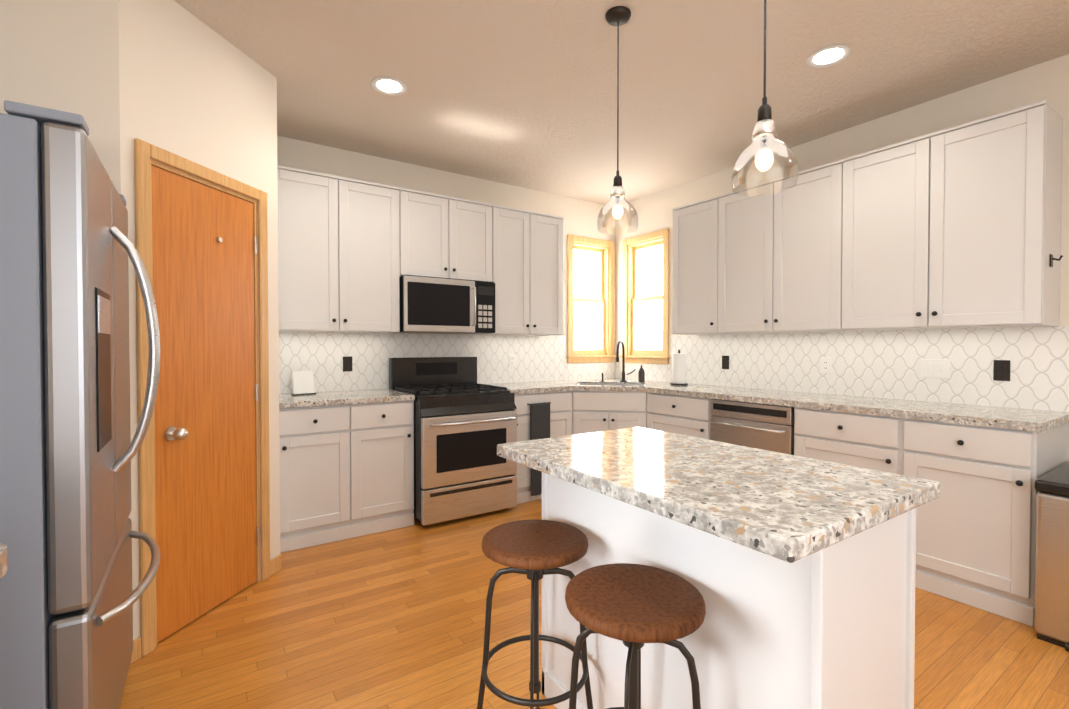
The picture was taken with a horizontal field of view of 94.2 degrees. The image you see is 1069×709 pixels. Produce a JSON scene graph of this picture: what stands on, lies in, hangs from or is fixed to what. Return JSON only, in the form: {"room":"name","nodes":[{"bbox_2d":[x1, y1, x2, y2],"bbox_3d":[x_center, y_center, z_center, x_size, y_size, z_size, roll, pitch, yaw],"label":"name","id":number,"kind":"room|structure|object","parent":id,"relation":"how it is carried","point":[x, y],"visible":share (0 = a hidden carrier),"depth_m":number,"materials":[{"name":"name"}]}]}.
{"room":"kitchen","nodes":[
{"label":"kitchen","id":0,"kind":"room"},
{"bbox_2d":[0,0,120,193],"bbox_3d":[-1.956,-0.151,1.782,0.750,2.770,0.100,-1,1,-34],"label":"wall","id":1,"kind":"structure","parent":0,"point":[61,55],"depth_m":1.85,"materials":[{"name":"beige paint"}]},
{"bbox_2d":[118,0,279,639],"bbox_3d":[-1.581,0.340,2.397,0.100,3.770,0.877,0,1,11],"label":"wall","id":2,"kind":"structure","parent":0,"point":[192,87],"depth_m":2.27,"materials":[{"name":"beige paint"}]},
{"bbox_2d":[134,138,269,656],"bbox_3d":[-1.549,0.176,2.364,0.552,2.098,0.552,-1,1,-34],"label":"pantry door","id":3,"kind":"structure","parent":2,"relation":"in","point":[204,512],"depth_m":2.31,"materials":[{"name":"brown wood"}]},
{"bbox_2d":[130,554,281,663],"bbox_3d":[1.295,1.193,1.204,3.974,0.100,5.742,-1,1,-34],"label":"baseboard","id":4,"kind":"structure","parent":2,"relation":"attached to","point":[275,564],"depth_m":2.01,"materials":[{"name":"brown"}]},
{"bbox_2d":[277,136,614,393],"bbox_3d":[-1.127,-0.186,4.119,4.970,2.770,0.120,-1,1,-34],"label":"wall","id":5,"kind":"structure","parent":0,"point":[580,217],"depth_m":4.31,"materials":[{"name":"beige paint"}]},
{"bbox_2d":[277,165,412,335],"bbox_3d":[-1.431,-0.703,3.623,0.934,1.078,0.349,-1,1,-34],"label":"upper cabinet","id":6,"kind":"object","parent":5,"relation":"attached to","point":[344,243],"depth_m":3.47,"materials":[{"name":"white wood"}]},
{"bbox_2d":[343,356,351,371],"bbox_3d":[-1.437,0.073,3.823,0.070,0.115,0.009,-1,1,-34],"label":"electrical outlet","id":7,"kind":"object","parent":5,"relation":"attached to","point":[347,363],"visible":1,"depth_m":3.82,"materials":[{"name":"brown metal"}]},
{"bbox_2d":[401,260,480,335],"bbox_3d":[-0.814,-0.418,3.969,0.582,0.488,0.465,-1,1,-34],"label":"microwave","id":8,"kind":"object","parent":5,"relation":"attached to","point":[437,299],"depth_m":3.83,"materials":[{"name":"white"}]},
{"bbox_2d":[413,190,496,271],"bbox_3d":[-0.771,-0.922,4.062,0.786,0.653,0.349,-1,1,-34],"label":"upper cabinet","id":9,"kind":"object","parent":5,"relation":"attached to","point":[462,233],"depth_m":3.94,"materials":[{"name":"white wood"}]},
{"bbox_2d":[481,268,500,335],"bbox_3d":[-0.511,-0.421,4.172,0.221,0.488,0.465,-1,1,-34],"label":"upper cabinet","id":10,"kind":"object","parent":5,"relation":"attached to","point":[490,280],"depth_m":4.08,"materials":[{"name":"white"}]},
{"bbox_2d":[509,355,514,366],"bbox_3d":[-0.208,0.060,4.647,0.070,0.115,0.008,-1,1,-34],"label":"electrical outlet","id":11,"kind":"object","parent":5,"relation":"attached to","point":[511,360],"visible":1,"depth_m":4.64,"materials":[{"name":"white plastic"}]},
{"bbox_2d":[497,205,563,335],"bbox_3d":[-0.163,-0.716,4.473,0.807,1.078,0.349,-1,1,-34],"label":"upper cabinet","id":12,"kind":"object","parent":5,"relation":"attached to","point":[529,243],"depth_m":4.35,"materials":[{"name":"white wood"}]},
{"bbox_2d":[566,234,615,362],"bbox_3d":[0.575,-0.562,5.212,0.654,1.297,0.140,-1,1,-34],"label":"window","id":13,"kind":"structure","parent":5,"relation":"in","point":[590,302],"depth_m":5.28,"materials":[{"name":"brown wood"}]},
{"bbox_2d":[120,499,1068,708],"bbox_3d":[0.744,1.271,1.350,4.970,0.060,6.840,-1,1,-34],"label":"floor","id":14,"kind":"structure","parent":0,"point":[392,619],"depth_m":2.11,"materials":[{"name":"brown wood"}]},
{"bbox_2d":[0,559,3,566],"bbox_3d":[-0.854,0.817,0.117,0.705,0.884,1.270,-1,1,-34],"label":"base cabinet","id":15,"kind":"object","parent":14,"relation":"on","point":[3,560],"depth_m":0.81,"materials":[{"name":"beige wood"}]},
{"bbox_2d":[0,563,7,578],"bbox_3d":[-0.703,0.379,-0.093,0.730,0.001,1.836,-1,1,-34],"label":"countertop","id":16,"kind":"structure","parent":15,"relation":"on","point":[3,570],"depth_m":0.82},
{"bbox_2d":[0,100,159,708],"bbox_3d":[-1.604,0.324,1.418,0.860,1.832,0.870,-1,1,-34],"label":"fridge","id":17,"kind":"object","parent":14,"relation":"on","point":[69,449],"visible":1,"depth_m":1.21,"materials":[{"name":"grey metal"}]},
{"bbox_2d":[279,400,414,552],"bbox_3d":[-1.379,0.765,3.513,0.873,0.885,0.628,-1,1,-34],"label":"base cabinet","id":18,"kind":"object","parent":14,"relation":"on","point":[347,470],"depth_m":3.23,"materials":[{"name":"white wood"}]},
{"bbox_2d":[279,388,414,407],"bbox_3d":[-1.374,0.303,3.498,0.874,0.040,0.626,-1,1,-34],"label":"countertop","id":19,"kind":"structure","parent":18,"relation":"on","point":[287,400],"depth_m":3.37,"materials":[{"name":"grey stone"}]},
{"bbox_2d":[291,371,315,394],"bbox_3d":[-1.632,0.199,3.511,0.065,0.165,0.150,1,1,44],"label":"napkin holder","id":20,"kind":"object","parent":19,"relation":"on","point":[302,382],"visible":1,"depth_m":3.50,"materials":[{"name":"white paper"}]},
{"bbox_2d":[389,357,516,526],"bbox_3d":[-0.633,0.615,3.881,0.762,1.175,0.805,-1,1,-34],"label":"range","id":21,"kind":"object","parent":14,"relation":"on","point":[465,423],"visible":0.96,"depth_m":3.62,"materials":[{"name":"silver metal"}]},
{"bbox_2d":[477,519,592,708],"bbox_3d":[0.001,0.896,1.516,0.337,0.684,0.337,-1,1,-34],"label":"stool","id":22,"kind":"object","parent":14,"relation":"on","point":[534,550],"visible":0.96,"depth_m":1.50,"materials":[{"name":"brown leather"}]},
{"bbox_2d":[507,388,568,503],"bbox_3d":[-0.071,0.752,4.361,0.688,0.885,0.675,-1,1,-34],"label":"base cabinet","id":23,"kind":"object","parent":14,"relation":"on","point":[536,419],"depth_m":4.03,"materials":[{"name":"white wood"}]},
{"bbox_2d":[527,402,550,495],"bbox_3d":[0.043,0.767,4.059,0.219,0.745,0.038,-1,1,-34],"label":"hanging towel","id":24,"kind":"object","parent":23,"relation":"hanging from","point":[538,413],"depth_m":4.03,"materials":[{"name":"grey fabric"}]},
{"bbox_2d":[569,404,648,434],"bbox_3d":[0.637,0.740,4.246,0.615,0.913,0.616,-1,1,-34],"label":"base cabinet","id":25,"kind":"object","parent":14,"relation":"on","point":[581,420],"depth_m":4.24,"materials":[{"name":"white wood"}]},
{"bbox_2d":[565,563,705,708],"bbox_3d":[0.234,0.901,1.180,0.329,0.684,0.328,-1,1,-34],"label":"stool","id":26,"kind":"object","parent":14,"relation":"on","point":[634,608],"visible":1,"depth_m":1.14,"materials":[{"name":"brown leather"}]},
{"bbox_2d":[649,416,708,439],"bbox_3d":[1.337,0.757,4.088,0.684,0.885,0.683,-1,1,-34],"label":"base cabinet","id":27,"kind":"object","parent":14,"relation":"on","point":[671,426],"depth_m":3.87,"materials":[{"name":"white wood"}]},
{"bbox_2d":[497,427,939,708],"bbox_3d":[0.440,0.776,1.485,0.685,0.926,1.035,-1,1,-34],"label":"kitchen island","id":28,"kind":"object","parent":14,"relation":"on","point":[798,573],"visible":0.85,"depth_m":1.20,"materials":[{"name":"white"}]},
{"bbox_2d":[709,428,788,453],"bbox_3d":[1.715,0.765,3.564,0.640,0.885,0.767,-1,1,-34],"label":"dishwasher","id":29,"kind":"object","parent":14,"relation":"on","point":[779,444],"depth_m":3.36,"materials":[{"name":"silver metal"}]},
{"bbox_2d":[789,416,1068,626],"bbox_3d":[2.190,0.776,2.854,0.640,0.885,1.101,-1,1,-34],"label":"base cabinet","id":30,"kind":"object","parent":14,"relation":"on","point":[976,541],"depth_m":2.39,"materials":[{"name":"white wood"}]},
{"bbox_2d":[486,376,1068,463],"bbox_3d":[1.113,0.303,3.490,1.695,0.040,3.408,-1,1,-34],"label":"countertop","id":31,"kind":"structure","parent":30,"relation":"on","point":[919,429],"depth_m":3.02,"materials":[{"name":"grey stone"}]},
{"bbox_2d":[577,383,644,385],"bbox_3d":[0.698,0.374,4.554,0.716,0.190,0.716,-1,1,-34],"label":"sink basin","id":32,"kind":"object","parent":31,"relation":"in","point":[579,384],"depth_m":4.71,"materials":[{"name":"silver metal"}]},
{"bbox_2d":[601,341,644,381],"bbox_3d":[0.838,0.065,4.777,0.330,0.396,0.318,-1,1,-34],"label":"faucet","id":33,"kind":"object","parent":31,"relation":"on","point":[641,373],"depth_m":4.77,"materials":[{"name":"brown metal"}]},
{"bbox_2d":[670,350,687,384],"bbox_3d":[1.284,0.113,4.415,0.150,0.310,0.150,-1,1,-34],"label":"paper towel","id":34,"kind":"object","parent":31,"relation":"on","point":[678,368],"visible":1,"depth_m":4.36,"materials":[{"name":"white paper"}]},
{"bbox_2d":[1034,462,1068,651],"bbox_3d":[2.530,0.883,2.167,0.694,0.690,0.388,-1,1,-34],"label":"trash can","id":35,"kind":"object","parent":14,"relation":"on","point":[1051,621],"visible":1,"depth_m":2.11,"materials":[{"name":"silver metal"}]},
{"bbox_2d":[174,0,1068,204],"bbox_3d":[0.744,-1.559,1.307,4.970,0.060,6.840,-1,1,-34],"label":"ceiling","id":36,"kind":"structure","parent":0,"point":[521,93],"depth_m":2.72,"materials":[{"name":"beige paint"}]},
{"bbox_2d":[371,77,406,95],"bbox_3d":[-0.839,-1.547,2.870,0.202,0.010,0.202,-1,1,-34],"label":"recessed light","id":37,"kind":"object","parent":36,"relation":"in","point":[391,86],"visible":1,"depth_m":2.87,"materials":[{"name":"white plastic"}]},
{"bbox_2d":[597,6,637,233],"bbox_3d":[0.380,-1.055,2.262,0.185,0.974,0.185,-1,1,-34],"label":"pendant light","id":38,"kind":"object","parent":36,"relation":"hanging from","point":[617,16],"visible":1,"depth_m":2.24,"materials":[{"name":"clear glass"}]},
{"bbox_2d":[731,0,798,195],"bbox_3d":[0.692,-1.017,1.491,0.185,1.027,0.185,-1,1,-34],"label":"pendant light","id":39,"kind":"object","parent":36,"relation":"hanging from","point":[765,143],"visible":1,"depth_m":1.47,"materials":[{"name":"clear glass"}]},
{"bbox_2d":[806,44,851,67],"bbox_3d":[1.524,-1.543,2.576,0.202,0.010,0.202,-1,1,-34],"label":"recessed light","id":40,"kind":"object","parent":36,"relation":"in","point":[831,55],"visible":1,"depth_m":2.57,"materials":[{"name":"white"}]},
{"bbox_2d":[615,54,1068,461],"bbox_3d":[2.758,-0.164,2.678,0.120,2.770,6.600,-1,1,-34],"label":"wall","id":41,"kind":"structure","parent":0,"point":[1048,81],"depth_m":3.20,"materials":[{"name":"beige paint"}]},
{"bbox_2d":[619,228,669,363],"bbox_3d":[1.137,-0.559,5.029,0.140,1.297,0.654,-1,1,-34],"label":"window","id":42,"kind":"structure","parent":41,"relation":"in","point":[645,331],"depth_m":5.09,"materials":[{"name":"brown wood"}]},
{"bbox_2d":[671,198,708,335],"bbox_3d":[1.474,-0.711,4.163,0.348,1.078,0.521,-1,1,-34],"label":"upper cabinet","id":43,"kind":"object","parent":41,"relation":"attached to","point":[690,276],"depth_m":4.13,"materials":[{"name":"white wood"}]},
{"bbox_2d":[722,356,728,368],"bbox_3d":[1.627,0.067,4.235,0.008,0.115,0.070,-1,1,-34],"label":"electrical outlet","id":44,"kind":"object","parent":41,"relation":"attached to","point":[725,362],"visible":1,"depth_m":4.23,"materials":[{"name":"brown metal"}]},
{"bbox_2d":[709,163,828,335],"bbox_3d":[1.836,-0.703,3.623,0.348,1.078,1.041,-1,1,-34],"label":"upper cabinet","id":45,"kind":"object","parent":41,"relation":"attached to","point":[767,252],"depth_m":3.55,"materials":[{"name":"white wood"}]},
{"bbox_2d":[821,357,830,373],"bbox_3d":[2.083,0.077,3.553,0.008,0.115,0.070,-1,1,-34],"label":"electrical outlet","id":46,"kind":"object","parent":41,"relation":"attached to","point":[825,364],"visible":1,"depth_m":3.55,"materials":[{"name":"white plastic"}]},
{"bbox_2d":[921,359,950,378],"bbox_3d":[2.439,0.085,3.021,0.009,0.115,0.144,-1,1,-34],"label":"electrical outlet","id":47,"kind":"object","parent":41,"relation":"attached to","point":[936,368],"visible":1,"depth_m":3.02,"materials":[{"name":"white plastic"}]},
{"bbox_2d":[825,100,1064,331],"bbox_3d":[2.324,-0.692,2.894,0.348,1.078,0.975,-1,1,-34],"label":"upper cabinet","id":48,"kind":"object","parent":41,"relation":"attached to","point":[877,276],"depth_m":2.69,"materials":[{"name":"white wood"}]},
{"bbox_2d":[993,360,1009,380],"bbox_3d":[2.606,0.089,2.773,0.008,0.115,0.070,-1,1,-34],"label":"electrical outlet","id":49,"kind":"object","parent":41,"relation":"attached to","point":[1001,370],"visible":1,"depth_m":2.77,"materials":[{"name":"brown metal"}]}
]}

